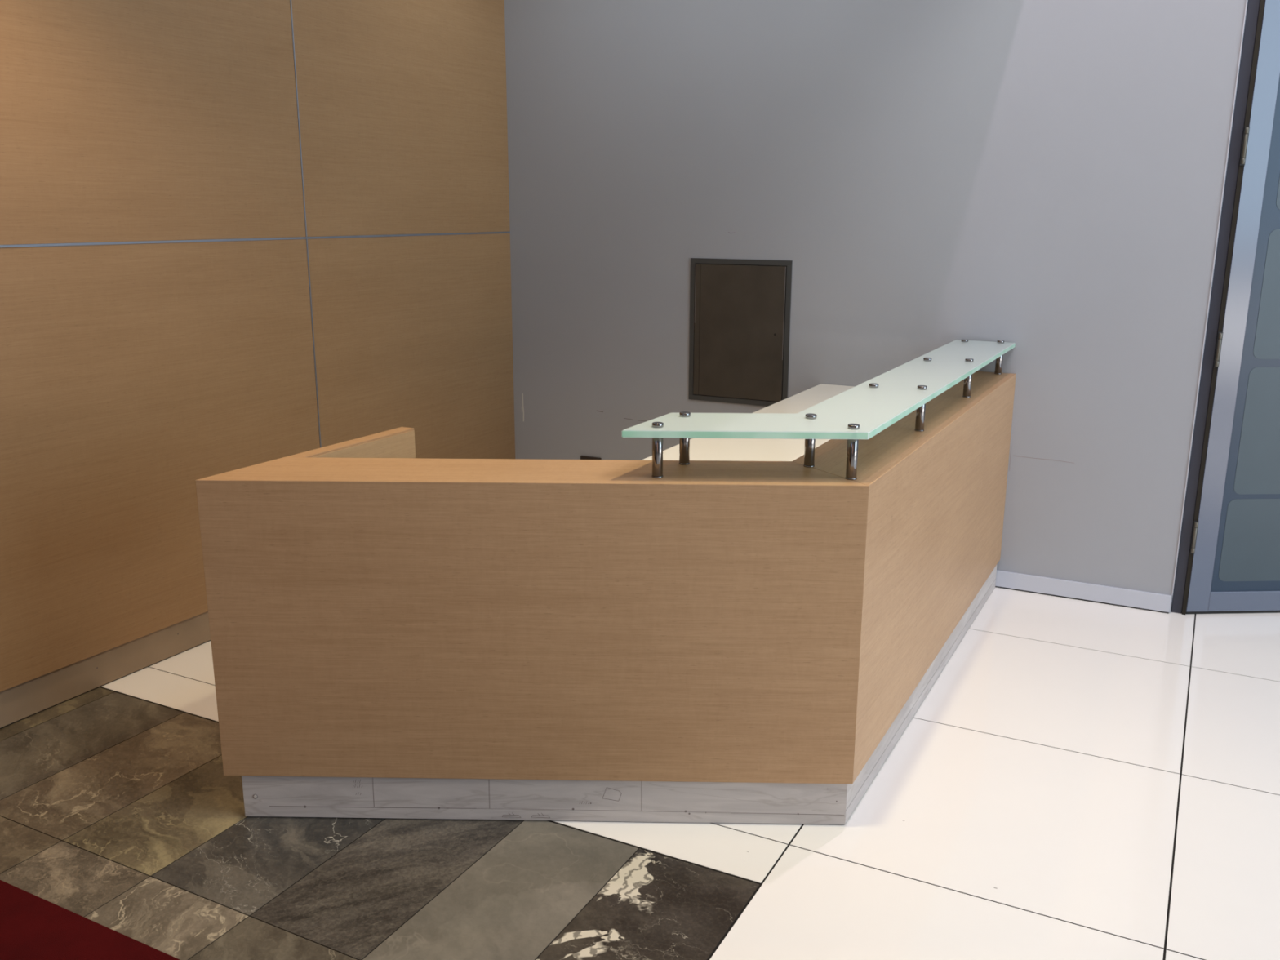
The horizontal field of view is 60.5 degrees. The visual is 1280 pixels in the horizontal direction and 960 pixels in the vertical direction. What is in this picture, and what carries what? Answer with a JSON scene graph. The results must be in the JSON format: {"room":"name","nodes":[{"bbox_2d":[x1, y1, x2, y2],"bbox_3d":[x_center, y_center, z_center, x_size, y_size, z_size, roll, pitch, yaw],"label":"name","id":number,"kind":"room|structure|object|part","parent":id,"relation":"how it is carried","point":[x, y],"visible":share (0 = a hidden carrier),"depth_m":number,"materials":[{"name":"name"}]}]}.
{"room":"lobby","nodes":[
{"label":"lobby","id":0,"kind":"room"},
{"bbox_2d":[0,0,515,692],"bbox_3d":[-3.118,-1.281,1.066,0.182,5.200,10.219,7,15,27],"label":"wall","id":1,"kind":"structure","parent":0,"point":[234,234],"depth_m":4.04,"materials":[{"name":"brown wood"}]},
{"bbox_2d":[0,611,210,728],"bbox_3d":[-3.066,1.193,1.629,0.012,0.126,10.200,7,15,27],"label":"baseboard","id":2,"kind":"structure","parent":1,"relation":"attached to","point":[21,701],"depth_m":3.82,"materials":[{"name":"brown wood"}]},
{"bbox_3d":[-1.911,-1.394,3.241,0.022,1.366,2.397,7,15,27],"label":"wood panel","id":3,"kind":"part","parent":1,"relation":"part of","materials":[{"name":"brown wood"}]},
{"bbox_3d":[-1.916,-0.053,3.570,0.022,1.378,2.397,7,15,27],"label":"wood panel","id":4,"kind":"part","parent":1,"relation":"part of","materials":[{"name":"brown wood"}]},
{"bbox_3d":[-1.016,-1.798,4.902,0.022,1.366,1.449,7,15,27],"label":"wood panel","id":5,"kind":"part","parent":1,"relation":"part of","materials":[{"name":"brown wood"}]},
{"bbox_3d":[-1.021,-0.457,5.230,0.022,1.378,1.449,7,15,27],"label":"wood panel","id":6,"kind":"part","parent":1,"relation":"part of","materials":[{"name":"brown wood"}]},
{"bbox_2d":[0,422,1279,959],"bbox_3d":[1.984,1.305,1.575,9.350,0.030,15.256,7,15,27],"label":"floor","id":7,"kind":"structure","parent":0,"point":[1078,780],"depth_m":2.89,"materials":[{"name":"white tile"}]},
{"bbox_2d":[0,880,179,959],"bbox_3d":[-1.767,1.260,1.625,2.150,0.007,2.170,7,15,27],"label":"carpet","id":8,"kind":"object","parent":7,"relation":"on","point":[33,927],"visible":1,"depth_m":2.51,"materials":[{"name":"red carpet"}]},
{"bbox_2d":[195,338,1016,824],"bbox_3d":[0.227,0.168,3.823,1.544,1.096,2.974,7,15,27],"label":"reception desk","id":9,"kind":"object","parent":7,"relation":"on","point":[742,620],"visible":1,"depth_m":2.90,"materials":[{"name":"brown wood"}]},
{"bbox_3d":[-0.849,0.288,3.346,0.050,0.826,0.502,7,15,27],"label":"return panel","id":10,"kind":"part","parent":9,"relation":"part of","materials":[{"name":"brown wood"}]},
{"bbox_3d":[0.045,-0.062,2.818,0.030,0.112,0.030,7,15,27],"label":"post","id":11,"kind":"part","parent":9,"relation":"part of","materials":[{"name":"silver metal"}]},
{"bbox_3d":[0.120,-0.098,2.965,0.030,0.112,0.030,7,15,27],"label":"post","id":12,"kind":"part","parent":9,"relation":"part of","materials":[{"name":"silver metal"}]},
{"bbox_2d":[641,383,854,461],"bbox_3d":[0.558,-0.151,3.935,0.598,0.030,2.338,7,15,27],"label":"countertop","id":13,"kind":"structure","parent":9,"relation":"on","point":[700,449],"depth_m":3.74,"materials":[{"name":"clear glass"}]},
{"bbox_3d":[0.455,-0.091,2.943,0.030,0.112,0.030,7,15,27],"label":"post","id":14,"kind":"part","parent":9,"relation":"part of","materials":[{"name":"silver metal"}]},
{"bbox_3d":[0.542,-0.057,2.805,0.030,0.112,0.030,7,15,27],"label":"post","id":15,"kind":"part","parent":9,"relation":"part of","materials":[{"name":"silver metal"}]},
{"bbox_3d":[0.875,-0.209,3.428,0.030,0.112,0.030,7,15,27],"label":"post","id":16,"kind":"part","parent":9,"relation":"part of","materials":[{"name":"silver metal"}]},
{"bbox_3d":[1.210,-0.362,4.058,0.030,0.112,0.030,7,15,27],"label":"post","id":17,"kind":"part","parent":9,"relation":"part of","materials":[{"name":"silver metal"}]},
{"bbox_3d":[1.516,-0.503,4.637,0.030,0.112,0.030,7,15,27],"label":"post","id":18,"kind":"part","parent":9,"relation":"part of","materials":[{"name":"silver metal"}]},
{"bbox_2d":[504,0,1248,613],"bbox_3d":[0.741,-2.187,4.816,3.440,5.200,0.204,7,15,27],"label":"wall","id":19,"kind":"structure","parent":0,"point":[1046,178],"depth_m":4.72,"materials":[{"name":"grey paint"}]},
{"bbox_2d":[580,455,601,459],"bbox_3d":[-0.258,-0.082,5.744,0.122,0.082,0.014,7,15,27],"label":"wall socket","id":20,"kind":"object","parent":19,"relation":"attached to","point":[582,457],"visible":0.1,"depth_m":5.74,"materials":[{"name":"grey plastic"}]},
{"bbox_2d":[688,257,792,406],"bbox_3d":[0.466,-0.699,5.206,0.511,0.681,0.009,7,15,27],"label":"access panel","id":21,"kind":"object","parent":19,"relation":"attached to","point":[740,309],"visible":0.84,"depth_m":5.20,"materials":[{"name":"wood"}]},
{"bbox_2d":[995,569,1171,613],"bbox_3d":[0.768,0.334,5.293,3.241,0.077,0.014,7,15,27],"label":"baseboard","id":22,"kind":"structure","parent":19,"relation":"attached to","point":[1126,597],"depth_m":4.71,"materials":[{"name":"silver metal"}]},
{"bbox_3d":[5.716,-2.018,4.201,6.052,5.200,3.664,7,15,27],"label":"wall","id":23,"kind":"structure","parent":0,"visible":0},
{"bbox_2d":[1171,0,1265,614],"bbox_3d":[2.278,-1.934,4.019,0.054,5.100,0.136,7,15,27],"label":"trim","id":24,"kind":"structure","parent":23,"relation":"attached to","point":[1254,17],"depth_m":4.26,"materials":[{"name":"grey metal"}]},
{"bbox_2d":[1185,0,1279,613],"bbox_3d":[2.760,-0.809,4.267,1.019,2.800,0.063,0,14,-3],"label":"door","id":25,"kind":"structure","parent":23,"relation":"in","point":[1235,544],"depth_m":4.36,"materials":[{"name":"grey metal"}]},
{"bbox_3d":[2.764,0.496,4.594,0.816,0.085,0.048,0,14,-3],"label":"rail","id":26,"kind":"part","parent":25,"relation":"part of","materials":[{"name":"grey metal"}]},
{"bbox_3d":[2.769,-0.808,4.263,0.824,2.614,0.008,0,14,-3],"label":"glass pane","id":27,"kind":"part","parent":25,"relation":"part of","materials":[{"name":"blue"}]},
{"bbox_3d":[2.762,0.246,4.516,0.748,0.352,0.003,0,14,-3],"label":"frosted panel","id":28,"kind":"part","parent":25,"relation":"part of","materials":[{"name":"glass"}]},
{"bbox_3d":[2.770,-0.196,4.408,0.734,0.518,0.003,0,14,-3],"label":"frosted panel","id":29,"kind":"part","parent":25,"relation":"part of","materials":[{"name":"glass"}]},
{"bbox_3d":[2.774,-0.721,4.280,0.730,0.498,0.003,0,14,-3],"label":"frosted panel","id":30,"kind":"part","parent":25,"relation":"part of","materials":[{"name":"glass"}]},
{"bbox_3d":[2.781,-1.268,4.146,0.720,0.490,0.002,0,14,-3],"label":"frosted panel","id":31,"kind":"part","parent":25,"relation":"part of","materials":[{"name":"glass"}]}
]}

